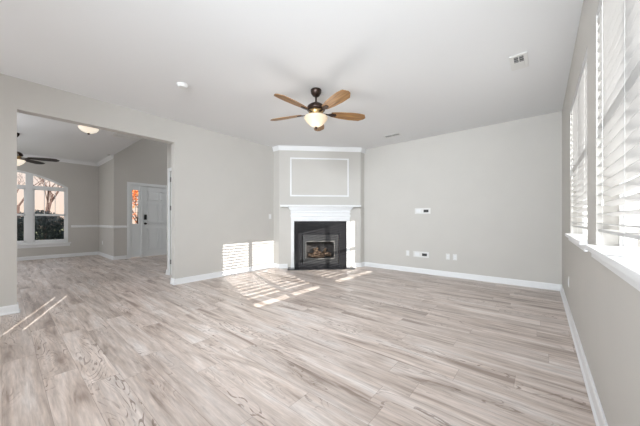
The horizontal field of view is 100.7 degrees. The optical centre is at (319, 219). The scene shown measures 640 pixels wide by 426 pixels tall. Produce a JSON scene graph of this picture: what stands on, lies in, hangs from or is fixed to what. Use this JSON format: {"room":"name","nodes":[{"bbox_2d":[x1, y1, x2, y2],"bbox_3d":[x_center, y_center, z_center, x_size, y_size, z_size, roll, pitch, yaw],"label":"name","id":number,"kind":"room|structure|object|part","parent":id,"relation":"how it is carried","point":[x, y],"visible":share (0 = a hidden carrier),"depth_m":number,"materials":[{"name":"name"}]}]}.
{"room":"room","nodes":[
{"label":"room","id":0,"kind":"room"},
{"bbox_2d":[17,157,98,256],"bbox_3d":[-8.611,-0.340,6.491,0.140,2.860,4.950,0,0,40],"label":"wall","id":1,"kind":"structure","parent":0,"point":[82,181],"depth_m":7.95,"materials":[{"name":"grey paint"}]},
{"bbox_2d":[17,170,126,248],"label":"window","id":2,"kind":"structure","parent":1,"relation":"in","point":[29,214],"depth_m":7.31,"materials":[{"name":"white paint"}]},
{"bbox_3d":[-8.303,-0.128,6.852,0.050,1.475,0.920,0,0,40],"label":"sash","id":3,"kind":"part","parent":2,"relation":"part of","materials":[{"name":"white paint"}]},
{"bbox_3d":[-8.245,0.710,6.804,0.080,0.100,2.720,0,0,40],"label":"sill","id":4,"kind":"part","parent":2,"relation":"part of","materials":[{"name":"white paint"}]},
{"bbox_3d":[-7.710,-0.128,7.563,0.050,1.475,0.650,0,0,40],"label":"sash","id":5,"kind":"part","parent":2,"relation":"part of","materials":[{"name":"white paint"}]},
{"bbox_2d":[17,251,126,260],"bbox_3d":[-7.780,1.040,5.991,1.775,0.099,5.245,0,0,40],"label":"baseboard","id":6,"kind":"structure","parent":1,"relation":"attached to","point":[98,252],"depth_m":7.52,"materials":[{"name":"white paint"}]},
{"bbox_2d":[17,112,141,162],"bbox_3d":[-6.371,-1.830,4.625,5.970,0.120,4.950,0,0,40],"label":"ceiling","id":7,"kind":"structure","parent":0,"point":[39,136],"depth_m":5.97,"materials":[{"name":"white paint"}]},
{"bbox_2d":[17,133,59,165],"bbox_3d":[-6.168,-1.415,5.333,1.260,0.711,1.292,0,0,40],"label":"ceiling fan","id":8,"kind":"object","parent":7,"relation":"hanging from","point":[20,161],"visible":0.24,"depth_m":5.53,"materials":[{"name":"brown metal"}]},
{"bbox_3d":[-6.194,-1.161,5.376,0.304,0.127,0.304,0,0,40],"label":"lamp shade","id":9,"kind":"part","parent":8,"relation":"part of","materials":[{"name":"beige glass"}]},
{"bbox_3d":[-6.271,-1.275,5.809,0.158,0.006,0.480,-13,2,-10],"label":"fan blade","id":10,"kind":"part","parent":8,"relation":"part of","materials":[{"name":"brown wood"}]},
{"bbox_3d":[-5.806,-1.275,5.582,0.480,0.006,0.158,0,-13,-28],"label":"fan blade","id":11,"kind":"part","parent":8,"relation":"part of","materials":[{"name":"brown wood"}]},
{"bbox_2d":[77,125,99,134],"bbox_3d":[-4.395,-1.694,5.035,0.340,0.151,0.340,0,0,40],"label":"ceiling light","id":12,"kind":"object","parent":7,"relation":"attached to","point":[88,130],"visible":0.85,"depth_m":4.97,"materials":[{"name":"white glass"}]},
{"bbox_2d":[99,159,111,255],"bbox_3d":[-6.309,-0.340,7.886,1.610,2.860,0.140,0,0,40],"label":"wall","id":13,"kind":"structure","parent":0,"point":[105,170],"depth_m":7.79,"materials":[{"name":"grey paint"}]},
{"bbox_2d":[108,138,166,255],"bbox_3d":[-4.360,-1.210,8.858,0.140,4.600,4.370,0,0,40],"label":"wall","id":14,"kind":"structure","parent":0,"point":[145,160],"depth_m":7.50,"materials":[{"name":"grey paint"}]},
{"bbox_2d":[23,154,113,165],"bbox_3d":[-7.884,-1.727,5.885,1.750,0.084,4.950,0,0,40],"label":"crown molding","id":15,"kind":"structure","parent":14,"relation":"attached to","point":[109,157],"depth_m":7.74,"materials":[{"name":"white paint"}]},
{"bbox_2d":[127,182,166,258],"bbox_3d":[-5.031,0.007,8.018,0.165,2.165,1.370,0,0,40],"label":"door","id":16,"kind":"structure","parent":14,"relation":"in","point":[148,237],"depth_m":7.86,"materials":[{"name":"white paint"}]},
{"bbox_2d":[0,73,302,306],"bbox_3d":[-3.208,-0.290,3.649,0.140,2.760,9.780,0,0,40],"label":"wall","id":17,"kind":"structure","parent":0,"point":[222,185],"depth_m":4.64,"materials":[{"name":"grey paint"}]},
{"bbox_2d":[0,302,19,315],"bbox_3d":[-4.914,1.040,1.581,0.166,0.099,4.138,0,0,40],"label":"baseboard","id":18,"kind":"structure","parent":17,"relation":"attached to","point":[11,309],"depth_m":3.06,"materials":[{"name":"white paint"}]},
{"bbox_2d":[170,263,287,284],"bbox_3d":[-1.697,1.040,5.316,2.345,0.099,0.327,0,0,-42],"label":"baseboard","id":19,"kind":"structure","parent":17,"relation":"attached to","point":[183,280],"depth_m":5.13,"materials":[{"name":"white paint"}]},
{"bbox_2d":[167,143,170,274],"bbox_3d":[-1.421,-1.210,6.598,0.890,4.600,4.080,0,0,40],"label":"wall","id":20,"kind":"structure","parent":0,"point":[168,144],"depth_m":5.24,"materials":[{"name":"grey paint"}]},
{"bbox_2d":[167,168,170,274],"bbox_3d":[-2.695,0.035,5.029,0.800,2.110,0.073,0,0,40],"label":"door","id":21,"kind":"structure","parent":20,"relation":"in","point":[168,169],"depth_m":5.22,"materials":[{"name":"white paint"}]},
{"bbox_2d":[0,0,583,148],"bbox_3d":[-1.233,-1.730,2.004,5.280,0.120,9.780,0,0,40],"label":"ceiling","id":22,"kind":"structure","parent":0,"point":[415,69],"depth_m":2.77,"materials":[{"name":"white paint"}]},
{"bbox_2d":[177,82,188,89],"bbox_3d":[-1.697,-1.650,3.275,0.136,0.040,0.136,0,0,40],"label":"smoke detector","id":23,"kind":"object","parent":22,"relation":"attached to","point":[181,85],"visible":1,"depth_m":3.24,"materials":[{"name":"white plastic"}]},
{"bbox_2d":[270,87,364,130],"bbox_3d":[-0.091,-1.413,3.361,1.294,0.513,1.241,0,0,40],"label":"ceiling fan","id":24,"kind":"object","parent":22,"relation":"hanging from","point":[316,118],"visible":1,"depth_m":3.32,"materials":[{"name":"brown wood"}]},
{"bbox_3d":[-0.459,-1.373,3.570,0.480,0.006,0.158,0,13,22],"label":"fan blade","id":25,"kind":"part","parent":24,"relation":"part of","materials":[{"name":"brown wood"}]},
{"bbox_3d":[-0.334,-1.373,3.068,0.158,0.006,0.480,17,11,39],"label":"fan blade","id":26,"kind":"part","parent":24,"relation":"part of","materials":[{"name":"brown wood"}]},
{"bbox_3d":[-0.051,-1.258,3.405,0.304,0.127,0.304,0,0,40],"label":"lamp shade","id":27,"kind":"part","parent":24,"relation":"part of","materials":[{"name":"white glass"}]},
{"bbox_3d":[-0.021,-1.373,3.844,0.158,0.006,0.480,-13,-1,4],"label":"fan blade","id":28,"kind":"part","parent":24,"relation":"part of","materials":[{"name":"brown wood"}]},
{"bbox_3d":[0.182,-1.373,3.032,0.158,0.006,0.480,15,-8,-31],"label":"fan blade","id":29,"kind":"part","parent":24,"relation":"part of","materials":[{"name":"brown wood"}]},
{"bbox_3d":[0.376,-1.373,3.511,0.480,0.006,0.158,0,-13,-14],"label":"fan blade","id":30,"kind":"part","parent":24,"relation":"part of","materials":[{"name":"brown wood"}]},
{"bbox_2d":[383,133,401,137],"bbox_3d":[1.421,-1.664,5.220,0.330,0.010,0.130,0,0,40],"label":"ceiling vent","id":31,"kind":"object","parent":22,"relation":"in","point":[395,134],"visible":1,"depth_m":5.21,"materials":[{"name":"white plastic"}]},
{"bbox_2d":[509,51,528,70],"bbox_3d":[2.096,-1.663,2.789,0.150,0.012,0.320,0,0,40],"label":"ceiling vent","id":32,"kind":"object","parent":22,"relation":"in","point":[518,61],"visible":1,"depth_m":2.77,"materials":[{"name":"white plastic"}]},
{"bbox_3d":[2.133,-1.658,2.834,0.080,0.001,0.135,0,0,40],"label":"damper plate","id":33,"kind":"part","parent":32,"relation":"part of","materials":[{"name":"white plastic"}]},
{"bbox_2d":[0,255,595,425],"bbox_3d":[-3.374,1.150,4.113,11.350,0.120,10.400,0,0,40],"label":"floor","id":34,"kind":"structure","parent":0,"point":[93,340],"depth_m":2.21,"materials":[{"name":"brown wood"}]},
{"bbox_2d":[280,205,360,269],"bbox_3d":[0.006,0.377,6.109,1.810,1.424,0.630,0,0,-5],"label":"fireplace","id":35,"kind":"object","parent":34,"relation":"on","point":[320,226],"visible":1,"depth_m":6.03,"materials":[{"name":"white paint"}]},
{"bbox_3d":[0.005,0.682,6.019,0.670,0.415,0.010,0,0,-5],"label":"glass frame","id":36,"kind":"part","parent":35,"relation":"part of","materials":[{"name":"glass"}]},
{"bbox_2d":[280,205,360,206],"bbox_3d":[0.018,-0.315,5.979,1.810,0.040,0.169,0,0,-5],"label":"mantel shelf","id":37,"kind":"object","parent":35,"relation":"attached to","point":[280,205],"depth_m":5.89,"materials":[{"name":"white paint"}]},
{"bbox_3d":[0.015,-0.255,6.009,1.470,0.080,0.109,0,0,-5],"label":"bed moulding","id":38,"kind":"part","parent":35,"relation":"part of","materials":[{"name":"white paint"}]},
{"bbox_2d":[274,150,363,266],"bbox_3d":[-0.006,-0.290,6.157,2.128,2.760,0.202,0,0,-5],"label":"wall","id":39,"kind":"structure","parent":0,"point":[309,176],"depth_m":6.06,"materials":[{"name":"grey paint"}]},
{"bbox_2d":[272,145,365,153],"bbox_3d":[-0.001,-1.622,6.102,2.196,0.094,0.185,0,0,-5],"label":"crown molding","id":40,"kind":"structure","parent":39,"relation":"attached to","point":[279,147],"depth_m":6.04,"materials":[{"name":"white paint"}]},
{"bbox_2d":[290,157,348,196],"bbox_3d":[-0.006,-0.975,6.054,1.345,0.880,0.018,0,0,-5],"label":"trim","id":41,"kind":"structure","parent":39,"relation":"attached to","point":[291,158],"depth_m":6.06,"materials":[{"name":"white paint"}]},
{"bbox_2d":[364,111,561,283],"bbox_3d":[1.845,-0.290,5.713,4.980,2.760,0.140,0,0,40],"label":"wall","id":42,"kind":"structure","parent":0,"point":[492,194],"depth_m":4.84,"materials":[{"name":"grey paint"}]},
{"bbox_2d":[413,251,428,257],"bbox_3d":[2.068,0.705,5.427,0.310,0.116,0.012,0,0,40],"label":"plate","id":43,"kind":"object","parent":42,"relation":"attached to","point":[415,253],"visible":1,"depth_m":5.43,"materials":[{"name":"white plastic"}]},
{"bbox_2d":[415,208,429,213],"bbox_3d":[2.091,-0.185,5.408,0.310,0.116,0.012,0,0,40],"label":"plate","id":44,"kind":"object","parent":42,"relation":"attached to","point":[417,210],"visible":1,"depth_m":5.40,"materials":[{"name":"white plastic"}]},
{"bbox_2d":[562,0,639,425],"bbox_3d":[0.734,-0.290,0.365,0.160,2.760,9.780,0,0,40],"label":"wall","id":45,"kind":"structure","parent":0,"point":[604,308],"depth_m":1.55,"materials":[{"name":"grey paint"}]},
{"bbox_2d":[353,262,607,425],"bbox_3d":[-0.710,1.040,1.567,3.596,0.099,9.500,0,0,40],"label":"baseboard","id":46,"kind":"structure","parent":45,"relation":"attached to","point":[597,410],"depth_m":4.07,"materials":[{"name":"white paint"}]},
{"bbox_2d":[565,199,587,251],"bbox_3d":[2.342,-0.500,2.338,0.195,1.440,1.440,0,0,40],"label":"window","id":47,"kind":"structure","parent":45,"relation":"in","point":[579,240],"depth_m":2.38,"materials":[{"name":"white paint"}]},
{"bbox_3d":[2.318,0.184,2.357,0.134,0.072,1.440,0,0,40],"label":"sill","id":48,"kind":"part","parent":47,"relation":"part of","materials":[{"name":"white paint"}]},
{"bbox_3d":[2.610,-0.525,2.555,0.040,1.346,0.628,0,0,40],"label":"sash","id":49,"kind":"part","parent":47,"relation":"part of","materials":[{"name":"white paint"}]},
{"bbox_2d":[570,50,586,234],"bbox_3d":[2.323,-0.541,2.353,0.075,1.356,1.342,0,0,40],"label":"window blind","id":50,"kind":"object","parent":45,"relation":"attached to","point":[578,111],"visible":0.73,"depth_m":2.35,"materials":[{"name":"grey plastic"}]},
{"bbox_3d":[2.637,-0.521,2.721,0.064,1.316,0.001,0,0,40],"label":"ladder cord","id":51,"kind":"part","parent":50,"relation":"part of","materials":[{"name":"white fabric"}]},
{"bbox_3d":[2.327,-0.521,2.350,0.064,1.316,0.001,0,0,40],"label":"ladder cord","id":52,"kind":"part","parent":50,"relation":"part of","materials":[{"name":"white fabric"}]},
{"bbox_3d":[2.327,0.061,2.350,0.050,0.016,1.342,0,0,40],"label":"rail","id":53,"kind":"part","parent":50,"relation":"part of","materials":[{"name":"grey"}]},
{"bbox_2d":[584,176,639,290],"bbox_3d":[1.231,-0.500,1.005,0.195,1.440,1.450,0,0,40],"label":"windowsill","id":54,"kind":"structure","parent":45,"relation":"in","point":[623,260],"depth_m":1.25,"materials":[{"name":"white paint"}]},
{"bbox_3d":[1.208,0.184,1.024,0.134,0.072,1.450,0,0,40],"label":"sill","id":55,"kind":"part","parent":54,"relation":"part of","materials":[{"name":"white paint"}]},
{"bbox_3d":[1.501,-0.525,1.224,0.040,1.346,0.633,0,0,40],"label":"sash","id":56,"kind":"part","parent":54,"relation":"part of","materials":[{"name":"white paint"}]},
{"bbox_2d":[596,0,639,245],"bbox_3d":[1.213,-0.541,1.020,0.075,1.356,1.352,0,0,40],"label":"window blind","id":57,"kind":"object","parent":45,"relation":"attached to","point":[619,20],"visible":1,"depth_m":1.19,"materials":[{"name":"grey plastic"}]},
{"bbox_3d":[1.474,-0.616,1.383,0.011,1.086,0.011,0,0,17],"label":"pull cord","id":58,"kind":"part","parent":57,"relation":"part of","materials":[{"name":"white fabric"}]},
{"bbox_3d":[1.528,-0.521,1.391,0.064,1.316,0.001,0,0,40],"label":"ladder cord","id":59,"kind":"part","parent":57,"relation":"part of","materials":[{"name":"white fabric"}]},
{"bbox_3d":[1.217,0.061,1.017,0.050,0.016,1.352,0,0,40],"label":"rail","id":60,"kind":"part","parent":57,"relation":"part of","materials":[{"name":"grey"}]},
{"label":"outside","id":61,"kind":"structure","parent":0,"visible":0},
{"bbox_3d":[-31.096,1.515,25.908,59.050,0.150,120.000,0,0,40],"label":"street","id":62,"kind":"object","parent":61,"visible":0},
{"bbox_2d":[17,173,46,213],"bbox_3d":[-18.984,-1.530,16.756,4.747,5.947,3.822,0,0,-29],"label":"bare tree","id":63,"kind":"object","parent":62,"relation":"on","point":[22,200],"visible":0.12,"depth_m":17.09,"materials":[{"name":"brown plant"}]},
{"bbox_2d":[17,209,63,240],"bbox_3d":[-9.776,0.549,9.200,1.540,1.810,1.759,0,0,40],"label":"evergreen shrub","id":64,"kind":"object","parent":62,"relation":"on","point":[53,224],"visible":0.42,"depth_m":9.05,"materials":[{"name":"green plant"}]},
{"bbox_2d":[35,177,61,236],"bbox_3d":[-12.761,-1.365,13.106,3.257,5.621,3.871,0,0,40],"label":"bare tree","id":65,"kind":"object","parent":62,"relation":"on","point":[48,204],"visible":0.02,"depth_m":13.12,"materials":[{"name":"brown plant"}]},
{"bbox_2d":[132,190,137,223],"bbox_3d":[-10.704,-0.664,14.628,3.773,4.216,3.017,0,0,40],"label":"autumn tree","id":66,"kind":"object","parent":62,"relation":"on","point":[133,194],"visible":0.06,"depth_m":14.68,"materials":[{"name":"orange plant"}]}
]}

